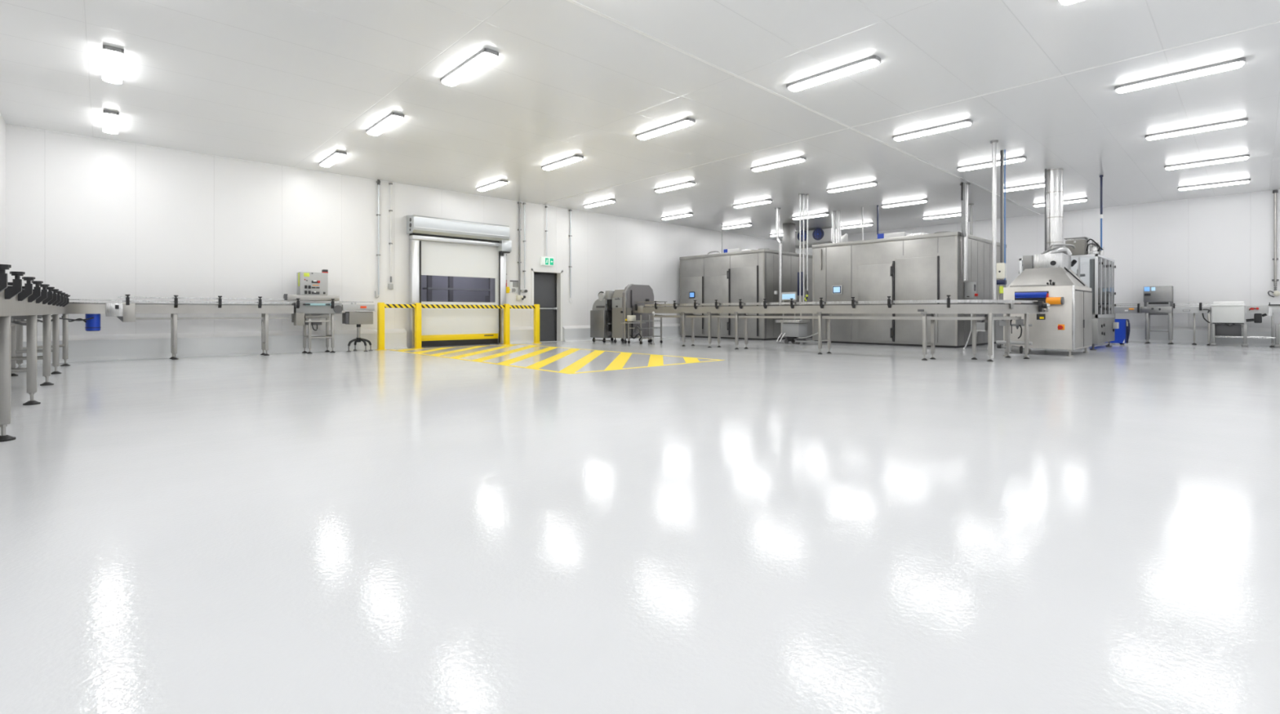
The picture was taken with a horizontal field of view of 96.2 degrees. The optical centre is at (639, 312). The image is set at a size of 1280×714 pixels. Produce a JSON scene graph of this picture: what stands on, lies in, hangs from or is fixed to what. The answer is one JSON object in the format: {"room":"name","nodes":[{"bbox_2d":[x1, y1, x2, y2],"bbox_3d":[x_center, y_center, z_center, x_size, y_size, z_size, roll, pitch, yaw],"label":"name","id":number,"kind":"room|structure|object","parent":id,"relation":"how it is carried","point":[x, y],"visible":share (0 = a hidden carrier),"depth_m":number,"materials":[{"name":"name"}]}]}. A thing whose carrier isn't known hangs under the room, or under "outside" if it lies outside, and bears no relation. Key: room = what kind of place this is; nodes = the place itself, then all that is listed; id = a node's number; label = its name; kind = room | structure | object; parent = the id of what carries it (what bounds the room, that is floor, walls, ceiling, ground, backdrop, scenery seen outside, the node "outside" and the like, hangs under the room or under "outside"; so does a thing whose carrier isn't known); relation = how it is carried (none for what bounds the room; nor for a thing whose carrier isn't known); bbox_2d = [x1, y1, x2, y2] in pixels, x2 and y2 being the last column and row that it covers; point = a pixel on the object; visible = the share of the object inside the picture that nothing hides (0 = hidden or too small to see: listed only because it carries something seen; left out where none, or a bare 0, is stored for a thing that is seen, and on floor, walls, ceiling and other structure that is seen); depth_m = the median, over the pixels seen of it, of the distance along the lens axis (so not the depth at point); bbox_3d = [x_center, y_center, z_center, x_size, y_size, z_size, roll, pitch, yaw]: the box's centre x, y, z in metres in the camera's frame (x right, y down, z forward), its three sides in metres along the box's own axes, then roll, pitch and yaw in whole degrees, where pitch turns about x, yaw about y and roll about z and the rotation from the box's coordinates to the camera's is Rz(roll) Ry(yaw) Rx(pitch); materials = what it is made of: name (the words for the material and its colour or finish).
{"room":"factory floor","nodes":[
{"label":"factory floor","id":0,"kind":"room"},
{"bbox_2d":[0,113,5,273],"bbox_3d":[-3.630,-1.140,1.913,0.300,4.020,20.750,0,0,-43],"label":"wall","id":1,"kind":"structure","parent":0,"point":[2,124],"depth_m":9.31,"materials":[{"name":"white paint"}]},
{"bbox_2d":[5,125,782,347],"bbox_3d":[-2.215,-1.140,17.624,23.800,4.020,0.300,0,0,-43],"label":"wall","id":2,"kind":"structure","parent":0,"point":[86,218],"depth_m":11.89,"materials":[{"name":"white paint"}]},
{"bbox_2d":[15,323,681,364],"bbox_3d":[-2.044,0.637,17.441,23.200,0.466,0.200,0,0,-43],"label":"baseboard","id":3,"kind":"structure","parent":2,"relation":"attached to","point":[87,348],"depth_m":11.61,"materials":[{"name":"white"}]},
{"bbox_2d":[374,179,380,297],"bbox_3d":[-6.224,-1.742,13.626,0.118,2.815,0.080,0,0,-43],"label":"conduit","id":4,"kind":"object","parent":2,"relation":"attached to","point":[378,181],"visible":1,"depth_m":13.62,"materials":[{"name":"silver metal"}]},
{"bbox_2d":[388,182,393,288],"bbox_3d":[-6.002,-1.846,13.839,0.100,2.569,0.070,0,0,-43],"label":"conduit","id":5,"kind":"object","parent":2,"relation":"attached to","point":[390,286],"visible":1,"depth_m":13.82,"materials":[{"name":"white plastic"}]},
{"bbox_2d":[5,124,782,241],"bbox_3d":[-2.109,-3.140,17.511,23.200,0.040,0.030,0,0,-43],"label":"trim","id":6,"kind":"structure","parent":2,"relation":"attached to","point":[8,125],"depth_m":12.60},
{"bbox_2d":[406,214,511,348],"bbox_3d":[-4.598,-0.760,14.881,2.708,3.260,0.462,0,0,-43],"label":"door","id":7,"kind":"structure","parent":2,"relation":"in","point":[437,246],"depth_m":14.85,"materials":[{"name":"silver metal"}]},
{"bbox_2d":[408,214,509,241],"bbox_3d":[-4.624,-2.160,14.856,2.580,0.460,0.462,0,0,-43],"label":"hood","id":8,"kind":"object","parent":7,"relation":"attached to","point":[418,225],"depth_m":14.57,"materials":[{"name":"silver metal"}]},
{"bbox_2d":[421,301,497,335],"bbox_3d":[-4.681,0.150,14.976,2.180,0.840,0.030,0,0,-43],"label":"curtain","id":9,"kind":"object","parent":7,"relation":"hanging from","point":[434,322],"depth_m":14.95,"materials":[{"name":"white fabric"}]},
{"bbox_2d":[421,240,497,278],"bbox_3d":[-4.681,-1.390,14.976,2.180,0.920,0.030,0,0,-43],"label":"curtain","id":10,"kind":"object","parent":7,"relation":"hanging from","point":[437,258],"depth_m":14.92,"materials":[{"name":"white fabric"}]},
{"bbox_2d":[509,280,518,293],"bbox_3d":[-3.545,-0.729,16.168,0.288,0.374,0.016,0,0,-43],"label":"panel","id":11,"kind":"object","parent":2,"relation":"attached to","point":[513,284],"visible":1,"depth_m":16.15,"materials":[{"name":"white"}]},
{"bbox_2d":[515,201,525,300],"bbox_3d":[-3.362,-1.735,16.261,0.260,2.791,0.130,0,0,-43],"label":"conduit","id":12,"kind":"object","parent":2,"relation":"attached to","point":[518,297],"visible":1,"depth_m":16.22,"materials":[{"name":"metal"}]},
{"bbox_2d":[531,268,563,342],"bbox_3d":[-2.828,-0.190,17.035,1.100,2.140,0.325,0,0,-43],"label":"door","id":13,"kind":"structure","parent":2,"relation":"in","point":[547,285],"depth_m":17.22,"materials":[{"name":"grey paint"}]},
{"bbox_2d":[540,256,554,266],"bbox_3d":[-2.724,-1.498,16.891,0.442,0.254,0.078,0,0,-43],"label":"exit sign","id":14,"kind":"object","parent":2,"relation":"attached to","point":[546,261],"visible":1,"depth_m":16.85,"materials":[{"name":"white"}]},
{"bbox_2d":[568,208,572,303],"bbox_3d":[-2.113,-1.691,17.468,0.112,2.878,0.068,0,0,-43],"label":"conduit","id":15,"kind":"object","parent":2,"relation":"attached to","point":[570,210],"visible":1,"depth_m":17.44,"materials":[{"name":"silver metal"}]},
{"bbox_2d":[421,275,488,302],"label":"window","id":16,"kind":"structure","parent":0,"point":[441,282],"depth_m":18.43,"materials":[{"name":"grey glass"}]},
{"bbox_2d":[422,275,489,302],"bbox_3d":[-5.168,-0.630,17.947,3.120,3.000,0.400,0,0,-43],"label":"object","id":17,"kind":"object","parent":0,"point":[428,288],"visible":0.21,"depth_m":17.20,"materials":[{"name":"grey metal"}]},
{"bbox_2d":[422,287,489,291],"bbox_3d":[-5.175,-0.705,17.940,3.100,0.050,0.400,0,0,-43],"label":"crossbar","id":18,"kind":"object","parent":17,"relation":"attached to","point":[428,289],"depth_m":17.27,"materials":[{"name":"grey paint"}]},
{"bbox_2d":[0,337,1279,713],"bbox_3d":[4.963,0.969,9.927,23.800,0.202,21.350,0,0,-43],"label":"floor","id":19,"kind":"structure","parent":0,"point":[772,526],"depth_m":2.28,"materials":[{"name":"white plastic"}]},
{"bbox_2d":[0,264,134,442],"bbox_3d":[-6.223,0.303,6.233,1.398,1.134,10.405,0,0,-43],"label":"conveyor","id":20,"kind":"object","parent":19,"relation":"on","point":[18,302],"visible":1,"depth_m":5.43,"materials":[{"name":"silver metal"}]},
{"bbox_2d":[11,319,39,326],"bbox_3d":[-6.258,0.130,5.582,0.060,0.040,9.100,0,0,-43],"label":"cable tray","id":21,"kind":"object","parent":20,"relation":"on","point":[22,321],"depth_m":7.23,"materials":[{"name":"silver metal"}]},
{"bbox_2d":[117,294,293,359],"bbox_3d":[-8.236,0.278,11.068,2.690,1.184,0.418,0,0,-43],"label":"conveyor","id":22,"kind":"object","parent":19,"relation":"on","point":[175,308],"visible":0.99,"depth_m":10.95,"materials":[{"name":"silver metal"}]},
{"bbox_2d":[135,316,291,319],"bbox_3d":[-8.185,0.115,11.182,2.440,0.040,0.080,0,0,-43],"label":"cable tray","id":23,"kind":"object","parent":22,"relation":"on","point":[263,317],"depth_m":11.04,"materials":[{"name":"silver metal"}]},
{"bbox_2d":[283,269,342,353],"bbox_3d":[-7.002,-0.028,12.271,1.075,1.795,0.560,0,0,-43],"label":"metal detector","id":24,"kind":"object","parent":19,"relation":"on","point":[311,286],"visible":1,"depth_m":12.19,"materials":[{"name":"grey metal"}]},
{"bbox_2d":[338,301,375,351],"bbox_3d":[-6.354,0.312,12.897,0.674,1.115,0.558,0,0,-43],"label":"table","id":25,"kind":"object","parent":19,"relation":"on","point":[363,314],"visible":0.96,"depth_m":12.80,"materials":[{"name":"grey paint"}]},
{"bbox_2d":[374,302,386,350],"bbox_3d":[-6.009,0.320,13.334,0.200,1.100,0.200,0,0,-43],"label":"bollard","id":26,"kind":"object","parent":19,"relation":"on","point":[380,306],"visible":1,"depth_m":13.28,"materials":[{"name":"yellow metal"}]},
{"bbox_2d":[412,302,423,348],"bbox_3d":[-5.378,0.320,13.922,0.200,1.100,0.200,0,0,-43],"label":"bollard","id":27,"kind":"object","parent":19,"relation":"on","point":[418,305],"visible":1,"depth_m":13.86,"materials":[{"name":"yellow metal"}]},
{"bbox_2d":[421,304,504,308],"bbox_3d":[-4.495,-0.150,14.746,2.283,0.090,0.050,0,0,-43],"label":"rail","id":28,"kind":"object","parent":27,"relation":"attached to","point":[423,306],"visible":1,"depth_m":14.62,"materials":[{"name":"yellow metal"}]},
{"bbox_2d":[503,303,510,344],"bbox_3d":[-3.612,0.320,15.569,0.200,1.100,0.200,0,0,-43],"label":"bollard","id":29,"kind":"object","parent":19,"relation":"on","point":[507,306],"visible":0.98,"depth_m":15.51,"materials":[{"name":"yellow metal"}]},
{"bbox_2d":[531,304,541,343],"bbox_3d":[-2.916,0.320,16.218,0.200,1.100,0.200,0,0,-43],"label":"bollard","id":30,"kind":"object","parent":19,"relation":"on","point":[536,310],"visible":1,"depth_m":16.16,"materials":[{"name":"yellow metal"}]},
{"bbox_2d":[590,290,624,342],"bbox_3d":[-0.896,0.120,16.980,0.850,1.500,0.780,0,0,-43],"label":"machine","id":31,"kind":"object","parent":19,"relation":"on","point":[601,313],"visible":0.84,"depth_m":16.65,"materials":[{"name":"metal"}]},
{"bbox_2d":[612,284,653,343],"bbox_3d":[-0.193,0.033,16.652,1.170,1.675,0.620,0,0,-43],"label":"machine","id":32,"kind":"object","parent":19,"relation":"on","point":[623,300],"visible":0.84,"depth_m":16.36,"materials":[{"name":"grey metal"}]},
{"bbox_2d":[622,284,653,338],"bbox_3d":[-0.039,-0.025,16.508,1.140,1.530,0.100,0,0,-43],"label":"hood","id":33,"kind":"object","parent":32,"relation":"attached to","point":[632,294],"depth_m":16.38,"materials":[{"name":"grey metal"}]},
{"bbox_2d":[620,311,662,345],"bbox_3d":[0.185,0.422,15.907,1.068,0.895,0.985,0,0,-43],"label":"stand","id":34,"kind":"object","parent":19,"relation":"on","point":[629,317],"visible":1,"depth_m":15.86,"materials":[{"name":"silver metal"}]},
{"bbox_2d":[679,248,812,340],"bbox_3d":[4.077,-0.550,20.497,4.103,2.840,3.604,0,0,-43],"label":"oven","id":35,"kind":"object","parent":19,"relation":"on","point":[752,276],"visible":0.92,"depth_m":18.83,"materials":[{"name":"metal"}]},
{"bbox_2d":[782,222,795,253],"bbox_3d":[5.289,-2.560,20.391,0.350,1.180,0.298,0,0,-43],"label":"duct","id":36,"kind":"object","parent":35,"relation":"on","point":[788,228],"visible":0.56,"depth_m":20.27,"materials":[{"name":"metal"}]},
{"bbox_2d":[775,320,817,344],"bbox_3d":[4.427,0.540,15.792,0.584,0.660,1.305,0,0,-43],"label":"trolley","id":37,"kind":"object","parent":19,"relation":"on","point":[795,328],"visible":1,"depth_m":15.78,"materials":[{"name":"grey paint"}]},
{"bbox_2d":[781,292,796,319],"bbox_3d":[4.057,-0.170,15.632,0.064,0.760,0.457,0,0,-43],"label":"screen","id":38,"kind":"object","parent":37,"relation":"on","point":[784,295],"visible":0.83,"depth_m":15.60,"materials":[{"name":"grey paint"}]},
{"bbox_2d":[797,271,808,319],"bbox_3d":[4.476,-0.450,15.716,0.142,1.320,0.359,0,0,-33],"label":"column","id":39,"kind":"structure","parent":37,"relation":"on","point":[806,295],"depth_m":15.72,"materials":[{"name":"grey metal"}]},
{"bbox_2d":[643,295,1049,361],"bbox_3d":[3.523,0.283,12.745,9.158,1.174,2.345,0,0,33],"label":"conveyor","id":40,"kind":"object","parent":19,"relation":"on","point":[1007,307],"visible":1,"depth_m":11.18,"materials":[{"name":"silver metal"}]},
{"bbox_2d":[632,301,666,313],"bbox_3d":[0.260,-0.140,15.967,0.440,0.320,1.000,0,0,-43],"label":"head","id":41,"kind":"object","parent":40,"relation":"attached to","point":[637,308],"visible":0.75,"depth_m":16.04},
{"bbox_2d":[651,315,1021,319],"bbox_3d":[3.344,0.107,12.730,8.454,0.055,1.437,0,0,36],"label":"cable tray","id":42,"kind":"object","parent":40,"relation":"on","point":[736,317],"depth_m":11.64,"materials":[{"name":"silver metal"}]},
{"bbox_2d":[812,231,1006,347],"bbox_3d":[7.808,-0.550,16.716,4.103,2.840,3.924,0,0,-43],"label":"oven","id":43,"kind":"object","parent":19,"relation":"on","point":[923,267],"visible":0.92,"depth_m":15.15,"materials":[{"name":"metal"}]},
{"bbox_2d":[876,231,948,239],"bbox_3d":[7.324,-2.060,15.310,0.605,0.180,1.800,0,0,-43],"label":"roof unit","id":44,"kind":"structure","parent":43,"relation":"on","point":[900,233],"depth_m":15.37,"materials":[{"name":"white metal"}]},
{"bbox_2d":[964,281,977,298],"bbox_3d":[8.171,-0.550,14.200,0.320,0.400,0.265,0,0,-43],"label":"box","id":45,"kind":"object","parent":43,"relation":"attached to","point":[970,288],"visible":1,"depth_m":14.18,"materials":[{"name":"grey paint"}]},
{"bbox_2d":[963,314,987,350],"bbox_3d":[7.731,0.445,13.183,0.410,0.850,0.455,0,0,-43],"label":"stand","id":46,"kind":"object","parent":19,"relation":"on","point":[980,326],"visible":0.53,"depth_m":13.04,"materials":[{"name":"grey paint"}]},
{"bbox_2d":[995,315,1032,357],"bbox_3d":[7.367,0.470,11.334,0.185,0.800,0.603,0,0,-43],"label":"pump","id":47,"kind":"object","parent":19,"relation":"on","point":[1015,349],"visible":0.61,"depth_m":11.29,"materials":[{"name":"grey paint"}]},
{"bbox_2d":[1003,167,1092,356],"bbox_3d":[8.697,-1.140,12.260,1.996,4.020,1.250,0,0,-43],"label":"machine","id":48,"kind":"object","parent":19,"relation":"on","point":[1047,277],"visible":0.92,"depth_m":11.89,"materials":[{"name":"metal"}]},
{"bbox_2d":[1007,266,1088,287],"bbox_3d":[8.770,-0.705,12.348,1.770,0.469,1.220,0,0,-43],"label":"hood","id":49,"kind":"object","parent":48,"relation":"attached to","point":[1030,277],"depth_m":11.89,"materials":[{"name":"grey metal"}]},
{"bbox_2d":[1018,253,1119,350],"bbox_3d":[10.739,-0.230,14.441,2.305,2.200,1.748,0,0,-43],"label":"machine","id":50,"kind":"object","parent":19,"relation":"on","point":[1102,268],"visible":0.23,"depth_m":13.59,"materials":[{"name":"metal"}]},
{"bbox_2d":[1063,236,1088,255],"bbox_3d":[10.406,-1.535,13.658,0.750,0.420,0.406,0,0,-43],"label":"metal box","id":51,"kind":"object","parent":50,"relation":"on","point":[1080,243],"visible":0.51,"depth_m":13.41,"materials":[{"name":"grey metal"}]},
{"bbox_2d":[1086,237,1104,254],"bbox_3d":[10.552,-1.530,13.309,0.412,0.400,0.314,0,0,-43],"label":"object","id":52,"kind":"object","parent":50,"relation":"on","point":[1095,248],"visible":0.9,"depth_m":13.24,"materials":[{"name":"metal"}]},
{"bbox_2d":[1105,319,1129,344],"bbox_3d":[12.905,0.525,15.754,0.535,0.690,0.872,0,0,-43],"label":"cart","id":53,"kind":"object","parent":19,"relation":"on","point":[1122,335],"visible":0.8,"depth_m":15.44,"materials":[{"name":"blue plastic"}]},
{"bbox_2d":[1114,303,1142,314],"bbox_3d":[13.934,0.310,16.539,0.460,1.120,0.742,0,0,-43],"label":"conveyor","id":54,"kind":"object","parent":19,"relation":"on","point":[1117,309],"visible":0.47,"depth_m":16.36,"materials":[{"name":"silver metal"}]},
{"bbox_2d":[1140,285,1173,344],"bbox_3d":[14.428,0.070,16.033,0.468,1.600,0.658,0,0,-43],"label":"checkweigher","id":55,"kind":"object","parent":19,"relation":"on","point":[1157,295],"visible":0.98,"depth_m":15.90,"materials":[{"name":"metal"}]},
{"bbox_2d":[1143,285,1173,306],"bbox_3d":[14.446,-0.430,16.018,0.420,0.600,0.591,0,0,-43],"label":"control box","id":56,"kind":"object","parent":55,"relation":"attached to","point":[1157,295],"depth_m":15.88,"materials":[{"name":"grey metal"}]},
{"bbox_2d":[1173,302,1211,345],"bbox_3d":[14.897,0.305,15.501,0.466,1.130,0.754,0,0,-43],"label":"conveyor","id":57,"kind":"object","parent":19,"relation":"on","point":[1200,309],"visible":0.99,"depth_m":15.35,"materials":[{"name":"silver metal"}]},
{"bbox_2d":[1209,302,1279,347],"bbox_3d":[15.752,0.310,14.608,0.474,1.120,1.782,0,0,-43],"label":"conveyor","id":58,"kind":"object","parent":19,"relation":"on","point":[1218,331],"visible":0.99,"depth_m":14.61,"materials":[{"name":"metal"}]},
{"bbox_2d":[1210,301,1245,326],"bbox_3d":[15.345,0.035,14.994,0.544,0.650,0.622,0,0,-43],"label":"box","id":59,"kind":"object","parent":58,"relation":"on","point":[1229,313],"visible":1,"depth_m":14.85,"materials":[{"name":"grey metal"}]},
{"bbox_2d":[0,0,1279,240],"bbox_3d":[4.963,-3.250,9.927,23.800,0.200,21.350,0,0,-43],"label":"ceiling","id":60,"kind":"structure","parent":0,"point":[294,83],"depth_m":8.14,"materials":[{"name":"white paint"}]},
{"bbox_2d":[102,109,119,133],"bbox_3d":[-8.685,-3.109,9.431,0.194,0.082,1.260,0,0,-43],"label":"ceiling light","id":61,"kind":"object","parent":60,"relation":"attached to","point":[110,118],"visible":1,"depth_m":9.26,"materials":[{"name":"white plastic"}]},
{"bbox_2d":[102,44,124,84],"bbox_3d":[-6.666,-3.109,7.266,0.194,0.082,1.260,0,0,-43],"label":"ceiling light","id":62,"kind":"object","parent":60,"relation":"attached to","point":[113,58],"visible":1,"depth_m":7.11,"materials":[{"name":"white plastic"}]},
{"bbox_2d":[319,151,346,167],"bbox_3d":[-6.257,-3.109,11.695,0.194,0.082,1.260,0,0,-43],"label":"ceiling light","id":63,"kind":"object","parent":60,"relation":"attached to","point":[336,156],"visible":1,"depth_m":11.53,"materials":[{"name":"white plastic"}]},
{"bbox_2d":[365,111,404,135],"bbox_3d":[-4.238,-3.109,9.530,0.194,0.082,1.260,0,0,-43],"label":"ceiling light","id":64,"kind":"object","parent":60,"relation":"attached to","point":[393,118],"visible":1,"depth_m":9.39,"materials":[{"name":"white plastic"}]},
{"bbox_2d":[440,48,498,86],"bbox_3d":[-2.199,-3.109,7.343,0.194,0.082,1.260,0,0,-43],"label":"ceiling light","id":65,"kind":"object","parent":60,"relation":"attached to","point":[485,56],"visible":1,"depth_m":7.22,"materials":[{"name":"white plastic"}]},
{"bbox_2d":[475,179,507,191],"bbox_3d":[-3.646,-3.109,14.130,0.194,0.082,1.260,0,0,-43],"label":"ceiling light","id":66,"kind":"object","parent":60,"relation":"attached to","point":[501,182],"visible":1,"depth_m":14.00,"materials":[{"name":"white"}]},
{"bbox_2d":[541,154,583,170],"bbox_3d":[-1.627,-3.109,11.965,0.194,0.082,1.260,0,0,-43],"label":"ceiling light","id":67,"kind":"object","parent":60,"relation":"attached to","point":[574,158],"visible":1,"depth_m":11.85,"materials":[{"name":"white plastic"}]},
{"bbox_2d":[583,199,615,208],"bbox_3d":[-1.166,-3.109,16.442,0.194,0.082,1.260,0,0,-43],"label":"ceiling light","id":68,"kind":"object","parent":60,"relation":"attached to","point":[609,201],"visible":1,"depth_m":16.33,"materials":[{"name":"white"}]},
{"bbox_2d":[635,117,695,139],"bbox_3d":[0.412,-3.109,9.778,0.194,0.082,1.260,0,0,-43],"label":"ceiling light","id":69,"kind":"object","parent":60,"relation":"attached to","point":[686,122],"visible":1,"depth_m":9.67,"materials":[{"name":"white plastic"}]},
{"bbox_2d":[653,181,695,192],"bbox_3d":[0.852,-3.109,14.277,0.194,0.082,1.260,0,0,-43],"label":"ceiling light","id":70,"kind":"object","parent":60,"relation":"attached to","point":[684,184],"visible":1,"depth_m":14.18,"materials":[{"name":"white plastic"}]},
{"bbox_2d":[733,199,772,208],"bbox_3d":[3.215,-3.109,16.480,0.194,0.082,1.260,0,0,-43],"label":"ceiling light","id":71,"kind":"object","parent":60,"relation":"attached to","point":[767,201],"visible":1,"depth_m":16.36,"materials":[{"name":"white"}]},
{"bbox_2d":[773,207,782,305],"bbox_3d":[4.173,-1.680,17.299,0.180,2.940,0.247,0,0,-43],"label":"pipe","id":72,"kind":"object","parent":60,"relation":"hanging from","point":[777,209],"visible":0.96,"depth_m":17.24,"materials":[{"name":"metal"}]},
{"bbox_2d":[750,155,805,171],"bbox_3d":[2.892,-3.109,12.090,0.194,0.082,1.260,0,0,-43],"label":"ceiling light","id":73,"kind":"object","parent":60,"relation":"attached to","point":[799,159],"visible":1,"depth_m":11.98,"materials":[{"name":"white plastic"}]},
{"bbox_2d":[798,193,801,305],"bbox_3d":[4.248,-1.675,15.239,0.080,2.950,0.080,0,0,-43],"label":"conduit","id":74,"kind":"object","parent":60,"relation":"hanging from","point":[799,194],"visible":1,"depth_m":15.22,"materials":[{"name":"metal"}]},
{"bbox_2d":[802,193,804,305],"bbox_3d":[4.349,-1.675,15.277,0.080,2.950,0.080,0,0,-43],"label":"conduit","id":75,"kind":"object","parent":60,"relation":"hanging from","point":[803,194],"visible":1,"depth_m":15.26,"materials":[{"name":"metal"}]},
{"bbox_2d":[566,0,1041,214],"bbox_3d":[4.387,-3.153,10.545,23.200,0.014,0.040,0,0,-43],"label":"trim","id":76,"kind":"structure","parent":60,"relation":"attached to","point":[571,1],"depth_m":7.76,"materials":[{"name":"white plastic"}]},
{"bbox_2d":[805,194,808,290],"bbox_3d":[4.457,-1.865,15.308,0.080,2.570,0.080,0,0,-43],"label":"conduit","id":77,"kind":"object","parent":60,"relation":"hanging from","point":[806,195],"visible":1,"depth_m":15.29,"materials":[{"name":"metal"}]},
{"bbox_2d":[795,227,841,248],"bbox_3d":[6.665,-2.850,21.944,0.920,0.600,1.856,0,0,-43],"label":"ventilation unit","id":78,"kind":"object","parent":60,"relation":"hanging from","point":[818,236],"visible":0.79,"depth_m":21.51,"materials":[{"name":"white metal"}]},
{"bbox_2d":[795,241,831,248],"bbox_3d":[6.665,-2.565,21.944,0.920,0.030,1.856,0,0,-43],"label":"drip tray","id":79,"kind":"object","parent":78,"relation":"on","point":[810,244],"depth_m":21.70,"materials":[{"name":"metal"}]},
{"bbox_2d":[812,227,823,239],"bbox_3d":[6.640,-2.920,21.432,0.055,0.450,0.450,0,0,-43],"label":"fan grille","id":80,"kind":"object","parent":78,"relation":"attached to","point":[818,233],"depth_m":21.41,"materials":[{"name":"blue metal"}]},
{"bbox_2d":[786,54,880,91],"bbox_3d":[2.506,-3.109,7.533,0.194,0.082,1.260,0,0,-43],"label":"ceiling light","id":81,"kind":"object","parent":60,"relation":"attached to","point":[873,60],"visible":1,"depth_m":7.43,"materials":[{"name":"white plastic"}]},
{"bbox_2d":[831,210,848,243],"bbox_3d":[6.277,-2.559,18.183,0.452,1.174,0.938,0,0,40],"label":"air duct","id":82,"kind":"object","parent":60,"relation":"hanging from","point":[843,238],"visible":0.7,"depth_m":17.82,"materials":[{"name":"metal"}]},
{"bbox_2d":[826,181,877,192],"bbox_3d":[5.254,-3.109,14.293,0.194,0.082,1.260,0,0,-43],"label":"ceiling light","id":83,"kind":"object","parent":60,"relation":"attached to","point":[873,183],"visible":1,"depth_m":14.19,"materials":[{"name":"white plastic"}]},
{"bbox_2d":[880,199,928,208],"bbox_3d":[7.550,-3.109,16.434,0.194,0.082,1.260,0,0,-43],"label":"ceiling light","id":84,"kind":"object","parent":60,"relation":"attached to","point":[921,201],"visible":1,"depth_m":16.34,"materials":[{"name":"white"}]},
{"bbox_2d":[540,20,1279,204],"bbox_3d":[4.159,-3.153,9.177,0.040,0.014,20.750,0,0,-43],"label":"trim","id":85,"kind":"structure","parent":60,"relation":"attached to","point":[1279,20],"depth_m":8.22,"materials":[{"name":"white plastic"}]},
{"bbox_2d":[892,118,973,141],"bbox_3d":[4.985,-3.109,9.845,0.194,0.082,1.260,0,0,-43],"label":"ceiling light","id":86,"kind":"object","parent":60,"relation":"attached to","point":[966,122],"visible":1,"depth_m":9.76,"materials":[{"name":"white plastic"}]},
{"bbox_2d":[922,212,960,219],"bbox_3d":[9.796,-3.109,18.528,0.194,0.082,1.260,0,0,-43],"label":"ceiling light","id":87,"kind":"object","parent":60,"relation":"attached to","point":[959,213],"visible":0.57,"depth_m":18.49,"materials":[{"name":"white"}]},
{"bbox_2d":[960,182,970,280],"bbox_3d":[7.916,-1.965,14.027,0.331,2.370,0.223,0,0,-43],"label":"pipe","id":88,"kind":"object","parent":60,"relation":"hanging from","point":[964,186],"visible":1,"depth_m":14.00,"materials":[{"name":"metal"}]},
{"bbox_2d":[956,160,991,171],"bbox_3d":[7.057,-3.109,12.077,0.473,0.082,0.713,0,0,-43],"label":"ceiling light","id":89,"kind":"object","parent":60,"relation":"attached to","point":[988,164],"depth_m":12.20,"materials":[{"name":"white"}]},
{"bbox_2d":[990,139,998,303],"bbox_3d":[6.516,-1.643,10.561,0.164,3.014,0.128,0,0,-43],"label":"pipe","id":90,"kind":"object","parent":60,"relation":"hanging from","point":[994,142],"visible":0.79,"depth_m":10.52,"materials":[{"name":"metal"}]},
{"bbox_2d":[996,149,1006,303],"bbox_3d":[7.026,-1.640,11.171,0.165,3.020,0.160,0,0,-43],"label":"column","id":91,"kind":"structure","parent":60,"relation":"hanging from","point":[1002,266],"depth_m":11.13,"materials":[{"name":"grey metal"}]},
{"bbox_2d":[1005,182,1044,191],"bbox_3d":[9.644,-3.109,14.189,0.194,0.082,1.260,0,0,-43],"label":"ceiling light","id":92,"kind":"object","parent":60,"relation":"attached to","point":[1039,184],"visible":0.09,"depth_m":14.20,"materials":[{"name":"white"}]},
{"bbox_2d":[1099,174,1103,250],"bbox_3d":[10.595,-2.290,13.198,0.070,1.720,0.070,0,0,-43],"label":"pipe","id":93,"kind":"object","parent":60,"relation":"hanging from","point":[1101,176],"visible":1,"depth_m":13.18,"materials":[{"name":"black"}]},
{"bbox_2d":[1114,57,1245,93],"bbox_3d":[7.086,-3.109,7.592,0.194,0.082,1.260,0,0,-43],"label":"ceiling light","id":94,"kind":"object","parent":60,"relation":"attached to","point":[1236,63],"visible":1,"depth_m":7.50,"materials":[{"name":"white plastic"}]},
{"bbox_2d":[1144,117,1248,140],"bbox_3d":[9.448,-3.109,9.795,0.194,0.082,1.260,0,0,-43],"label":"ceiling light","id":95,"kind":"object","parent":60,"relation":"attached to","point":[1240,122],"visible":1,"depth_m":9.72,"materials":[{"name":"white plastic"}]},
{"bbox_2d":[1164,154,1249,169],"bbox_3d":[11.745,-3.109,11.936,0.194,0.082,1.260,0,0,-43],"label":"ceiling light","id":96,"kind":"object","parent":60,"relation":"attached to","point":[1240,157],"visible":1,"depth_m":11.85,"materials":[{"name":"white plastic"}]},
{"bbox_2d":[1177,178,1250,191],"bbox_3d":[13.990,-3.109,14.030,0.194,0.082,1.260,0,0,-43],"label":"ceiling light","id":97,"kind":"object","parent":60,"relation":"attached to","point":[1246,180],"visible":1,"depth_m":13.96,"materials":[{"name":"white plastic"}]},
{"bbox_2d":[795,190,1279,328],"bbox_3d":[13.557,-1.140,17.940,0.300,4.020,20.750,0,0,-43],"label":"wall","id":98,"kind":"structure","parent":0,"point":[1210,250],"depth_m":16.07,"materials":[{"name":"white paint"}]},
{"bbox_2d":[841,189,1279,235],"bbox_3d":[13.443,-3.140,17.834,0.030,0.040,20.750,0,0,-43],"label":"trim","id":99,"kind":"structure","parent":98,"relation":"attached to","point":[1274,189],"depth_m":17.24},
{"bbox_2d":[1128,326,1275,346],"bbox_3d":[13.418,0.637,17.722,0.200,0.466,20.620,0,0,-43],"label":"baseboard","id":100,"kind":"structure","parent":98,"relation":"attached to","point":[1137,334],"depth_m":15.81,"materials":[{"name":"white"}]},
{"bbox_2d":[1267,190,1279,297],"bbox_3d":[16.238,-1.755,14.725,0.162,2.749,0.212,0,0,-43],"label":"pipe","id":101,"kind":"object","parent":98,"relation":"attached to","point":[1274,280],"visible":1,"depth_m":14.70,"materials":[{"name":"silver metal"}]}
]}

